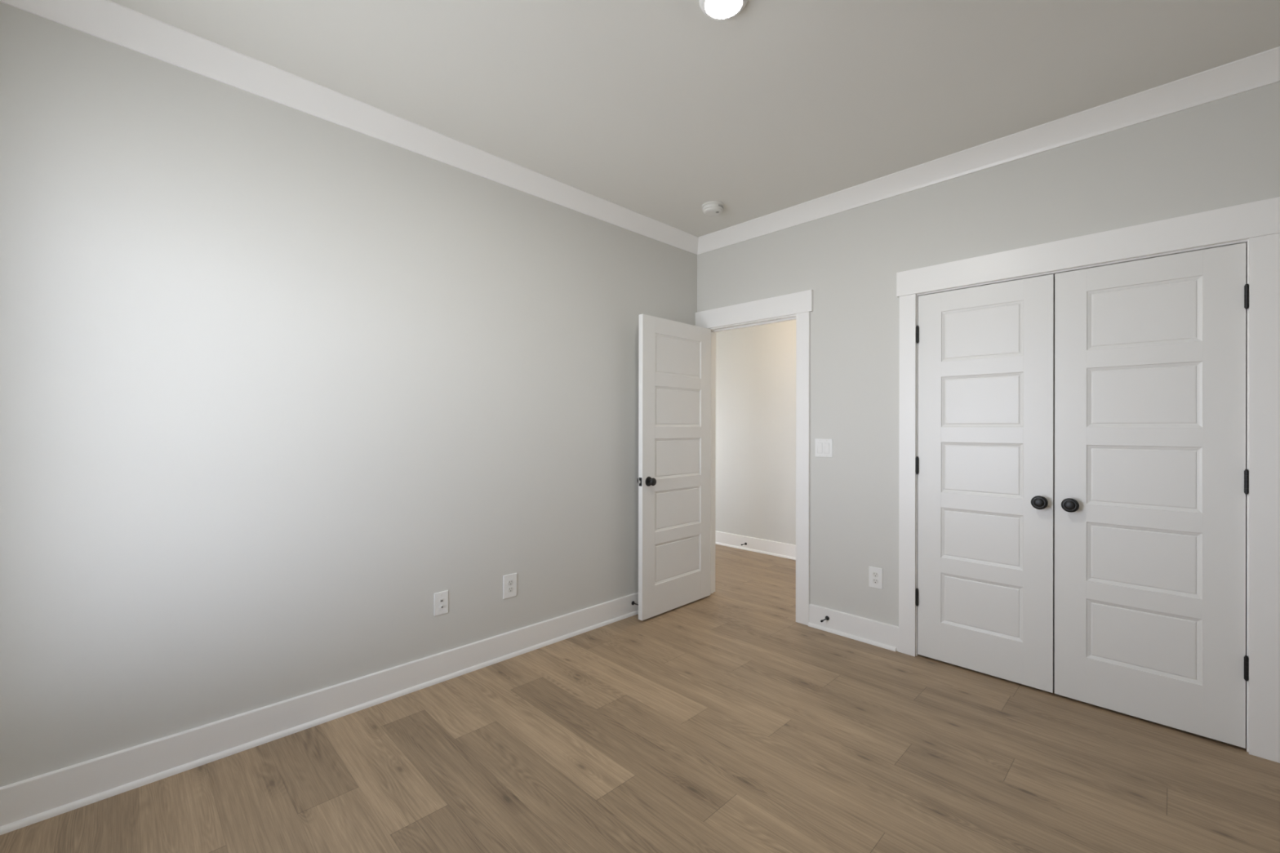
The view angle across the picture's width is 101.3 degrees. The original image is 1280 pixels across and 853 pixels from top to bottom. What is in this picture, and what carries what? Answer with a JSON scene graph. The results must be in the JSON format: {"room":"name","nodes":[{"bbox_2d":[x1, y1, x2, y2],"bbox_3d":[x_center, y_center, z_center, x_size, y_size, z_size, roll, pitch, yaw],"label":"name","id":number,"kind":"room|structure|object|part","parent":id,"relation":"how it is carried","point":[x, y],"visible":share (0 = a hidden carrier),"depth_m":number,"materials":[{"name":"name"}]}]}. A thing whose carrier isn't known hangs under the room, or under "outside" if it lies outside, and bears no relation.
{"room":"empty bedroom","nodes":[
{"label":"empty bedroom","id":0,"kind":"room"},
{"bbox_2d":[0,2,697,786],"bbox_3d":[-0.940,-0.028,2.854,4.010,2.858,0.115,0,0,-45],"label":"wall","id":1,"kind":"structure","parent":0,"point":[278,381],"depth_m":2.17,"materials":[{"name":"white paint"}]},
{"bbox_2d":[0,591,638,835],"bbox_3d":[-0.900,1.230,2.795,3.760,0.140,0.028,0,0,-45],"label":"baseboard","id":2,"kind":"structure","parent":1,"relation":"attached to","point":[28,802],"depth_m":2.15,"materials":[{"name":"white paint"}]},
{"bbox_2d":[0,0,698,254],"bbox_3d":[-0.870,-1.407,2.786,3.780,0.101,0.079,0,0,-45],"label":"crown molding","id":3,"kind":"structure","parent":1,"relation":"attached to","point":[108,20],"depth_m":2.25,"materials":[{"name":"white paint"}]},
{"bbox_2d":[434,590,448,616],"bbox_3d":[-1.016,0.906,2.690,0.073,0.116,0.014,0,0,-45],"label":"plate","id":4,"kind":"object","parent":1,"relation":"attached to","point":[441,598],"visible":1,"depth_m":2.69,"materials":[{"name":"white plastic"}]},
{"bbox_2d":[502,573,516,599],"bbox_3d":[-0.734,0.903,2.971,0.086,0.131,0.008,0,0,-45],"label":"wall outlet","id":5,"kind":"object","parent":1,"relation":"attached to","point":[509,581],"visible":1,"depth_m":2.97,"materials":[{"name":"white plastic"}]},
{"bbox_2d":[507,586,513,592],"bbox_3d":[-0.733,0.922,2.969,0.034,0.028,0.002,0,0,-45],"label":"receptacle","id":6,"kind":"object","parent":5,"relation":"attached to","point":[510,589],"depth_m":2.97,"materials":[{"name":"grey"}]},
{"bbox_2d":[507,579,513,585],"bbox_3d":[-0.732,0.883,2.970,0.034,0.028,0.002,0,0,-45],"label":"receptacle","id":7,"kind":"object","parent":5,"relation":"attached to","point":[510,582],"depth_m":2.97,"materials":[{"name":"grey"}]},
{"bbox_2d":[0,544,1279,852],"bbox_3d":[0.620,1.363,2.332,5.320,0.120,8.020,0,0,-45],"label":"floor","id":8,"kind":"structure","parent":0,"point":[720,722],"depth_m":2.02,"materials":[{"name":"brown wood"}]},
{"bbox_2d":[109,0,1279,236],"bbox_3d":[0.590,-1.530,2.372,5.510,0.150,8.315,0,0,-45],"label":"ceiling","id":9,"kind":"structure","parent":0,"point":[660,110],"depth_m":2.15,"materials":[{"name":"white paint"}]},
{"bbox_2d":[702,200,724,216],"bbox_3d":[0.479,-1.427,3.452,0.145,0.054,0.145,0,0,-45],"label":"smoke detector","id":10,"kind":"object","parent":9,"relation":"attached to","point":[711,208],"visible":1,"depth_m":3.41,"materials":[{"name":"white plastic"}]},
{"bbox_3d":[0.479,-1.448,3.452,0.145,0.012,0.145,0,0,-45],"label":"plate","id":11,"kind":"part","parent":10,"relation":"part of","materials":[{"name":"white plastic"}]},
{"bbox_2d":[698,0,747,19],"bbox_3d":[0.284,-1.443,1.784,0.166,0.024,0.166,0,0,-45],"label":"recessed light","id":12,"kind":"object","parent":9,"relation":"in","point":[714,9],"visible":1,"depth_m":1.80,"materials":[{"name":"white plastic"}]},
{"bbox_2d":[715,320,795,545],"bbox_3d":[1.143,-0.021,5.653,0.115,2.858,4.015,0,0,-45],"label":"wall","id":13,"kind":"structure","parent":0,"point":[756,366],"depth_m":5.49,"materials":[{"name":"white paint"}]},
{"bbox_2d":[715,530,795,559],"bbox_3d":[1.049,1.237,5.643,0.028,0.140,3.900,0,0,-45],"label":"baseboard","id":14,"kind":"structure","parent":13,"relation":"attached to","point":[784,550],"depth_m":5.47,"materials":[{"name":"white paint"}]},
{"bbox_3d":[1.044,1.297,5.637,0.014,0.021,3.872,0,0,-45],"label":"shoe moulding","id":15,"kind":"part","parent":14,"relation":"part of","materials":[{"name":"white paint"}]},
{"bbox_2d":[820,616,829,622],"bbox_3d":[1.167,1.224,3.324,0.082,0.027,0.027,0,0,-45],"label":"door stop","id":16,"kind":"object","parent":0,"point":[827,618],"visible":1,"depth_m":3.34,"materials":[{"name":"black metal"}]},
{"bbox_2d":[697,81,1279,626],"bbox_3d":[2.382,-0.072,2.253,0.115,2.758,5.400,0,0,-45],"label":"wall","id":17,"kind":"structure","parent":0,"point":[1223,153],"depth_m":3.08,"materials":[{"name":"white paint"}]},
{"bbox_2d":[636,314,711,621],"bbox_3d":[0.279,0.272,3.773,0.795,2.039,0.146,0,0,-45],"label":"door","id":18,"kind":"structure","parent":17,"relation":"in","point":[673,480],"depth_m":3.72,"materials":[{"name":"white paint"}]},
{"bbox_3d":[0.080,0.369,3.510,0.052,0.052,0.048,0,0,-45],"label":"knob","id":19,"kind":"part","parent":18,"relation":"part of","materials":[{"name":"black metal"}]},
{"bbox_2d":[695,289,813,625],"bbox_3d":[0.830,0.205,3.828,0.156,2.200,0.978,0,0,-45],"label":"door frame","id":20,"kind":"structure","parent":17,"relation":"attached to","point":[797,306],"depth_m":3.50,"materials":[{"name":"white paint"}]},
{"bbox_3d":[0.785,-0.825,3.782,0.022,0.140,0.978,0,0,-45],"label":"head casing","id":21,"kind":"part","parent":20,"relation":"part of","materials":[{"name":"white paint"}]},
{"bbox_3d":[1.080,0.276,3.480,0.019,2.060,0.093,0,0,-45],"label":"casing","id":22,"kind":"part","parent":20,"relation":"part of","materials":[{"name":"white paint"}]},
{"bbox_2d":[814,439,832,457],"bbox_3d":[1.182,0.139,3.383,0.010,0.118,0.118,0,0,-45],"label":"light switch","id":23,"kind":"object","parent":17,"relation":"attached to","point":[823,447],"visible":1,"depth_m":3.38,"materials":[{"name":"white plastic"}]},
{"bbox_2d":[808,604,898,651],"bbox_3d":[1.304,1.236,3.243,0.028,0.140,0.560,0,0,-45],"label":"baseboard","id":24,"kind":"structure","parent":17,"relation":"attached to","point":[883,635],"depth_m":3.22,"materials":[{"name":"white paint"}]},
{"bbox_3d":[1.294,1.295,3.243,0.014,0.021,0.546,0,0,-45],"label":"shoe moulding","id":25,"kind":"part","parent":24,"relation":"part of","materials":[{"name":"white paint"}]},
{"bbox_2d":[869,566,882,589],"bbox_3d":[1.413,0.907,3.148,0.008,0.123,0.079,0,0,-45],"label":"wall outlet","id":26,"kind":"object","parent":17,"relation":"attached to","point":[875,573],"visible":1,"depth_m":3.14,"materials":[{"name":"white plastic"}]},
{"bbox_2d":[872,578,878,583],"bbox_3d":[1.411,0.927,3.146,0.002,0.028,0.034,0,0,-45],"label":"receptacle","id":27,"kind":"object","parent":26,"relation":"attached to","point":[874,580],"depth_m":3.14,"materials":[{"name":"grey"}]},
{"bbox_2d":[872,572,878,577],"bbox_3d":[1.411,0.888,3.146,0.002,0.028,0.034,0,0,-45],"label":"receptacle","id":28,"kind":"object","parent":26,"relation":"attached to","point":[874,574],"depth_m":3.14,"materials":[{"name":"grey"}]},
{"bbox_2d":[915,274,1054,693],"bbox_3d":[1.782,0.277,2.763,0.093,2.036,0.617,0,0,-45],"label":"door","id":29,"kind":"structure","parent":17,"relation":"in","point":[984,461],"depth_m":2.74,"materials":[{"name":"white paint"}]},
{"bbox_3d":[1.951,0.370,2.562,0.052,0.067,0.067,0,0,-45],"label":"knob","id":30,"kind":"part","parent":29,"relation":"part of","materials":[{"name":"black metal"}]},
{"bbox_2d":[697,46,1279,254],"bbox_3d":[2.315,-1.401,2.186,0.079,0.101,5.400,0,0,-45],"label":"crown molding","id":31,"kind":"structure","parent":17,"relation":"attached to","point":[1260,69],"depth_m":2.57,"materials":[{"name":"white paint"}]},
{"bbox_2d":[896,196,1279,763],"bbox_3d":[2.043,0.207,2.581,0.138,2.200,1.444,0,0,-45],"label":"door frame","id":32,"kind":"structure","parent":17,"relation":"attached to","point":[1256,224],"depth_m":2.13,"materials":[{"name":"white paint"}]},
{"bbox_3d":[1.537,0.276,3.015,0.019,2.060,0.088,0,0,-45],"label":"casing","id":33,"kind":"part","parent":32,"relation":"part of","materials":[{"name":"white paint"}]},
{"bbox_3d":[2.004,-0.823,2.542,0.022,0.140,1.444,0,0,-45],"label":"head casing","id":34,"kind":"part","parent":32,"relation":"part of","materials":[{"name":"white paint"}]},
{"bbox_3d":[2.468,0.277,2.069,0.019,2.060,0.090,0,0,-45],"label":"casing","id":35,"kind":"part","parent":32,"relation":"part of","materials":[{"name":"white paint"}]},
{"bbox_2d":[1054,242,1248,748],"bbox_3d":[2.219,0.277,2.319,0.093,2.036,0.617,0,0,-45],"label":"door","id":36,"kind":"structure","parent":17,"relation":"in","point":[1152,477],"depth_m":2.31,"materials":[{"name":"white paint"}]},
{"bbox_3d":[2.033,0.371,2.479,0.052,0.067,0.067,0,0,-45],"label":"knob","id":37,"kind":"part","parent":36,"relation":"part of","materials":[{"name":"black metal"}]}
]}

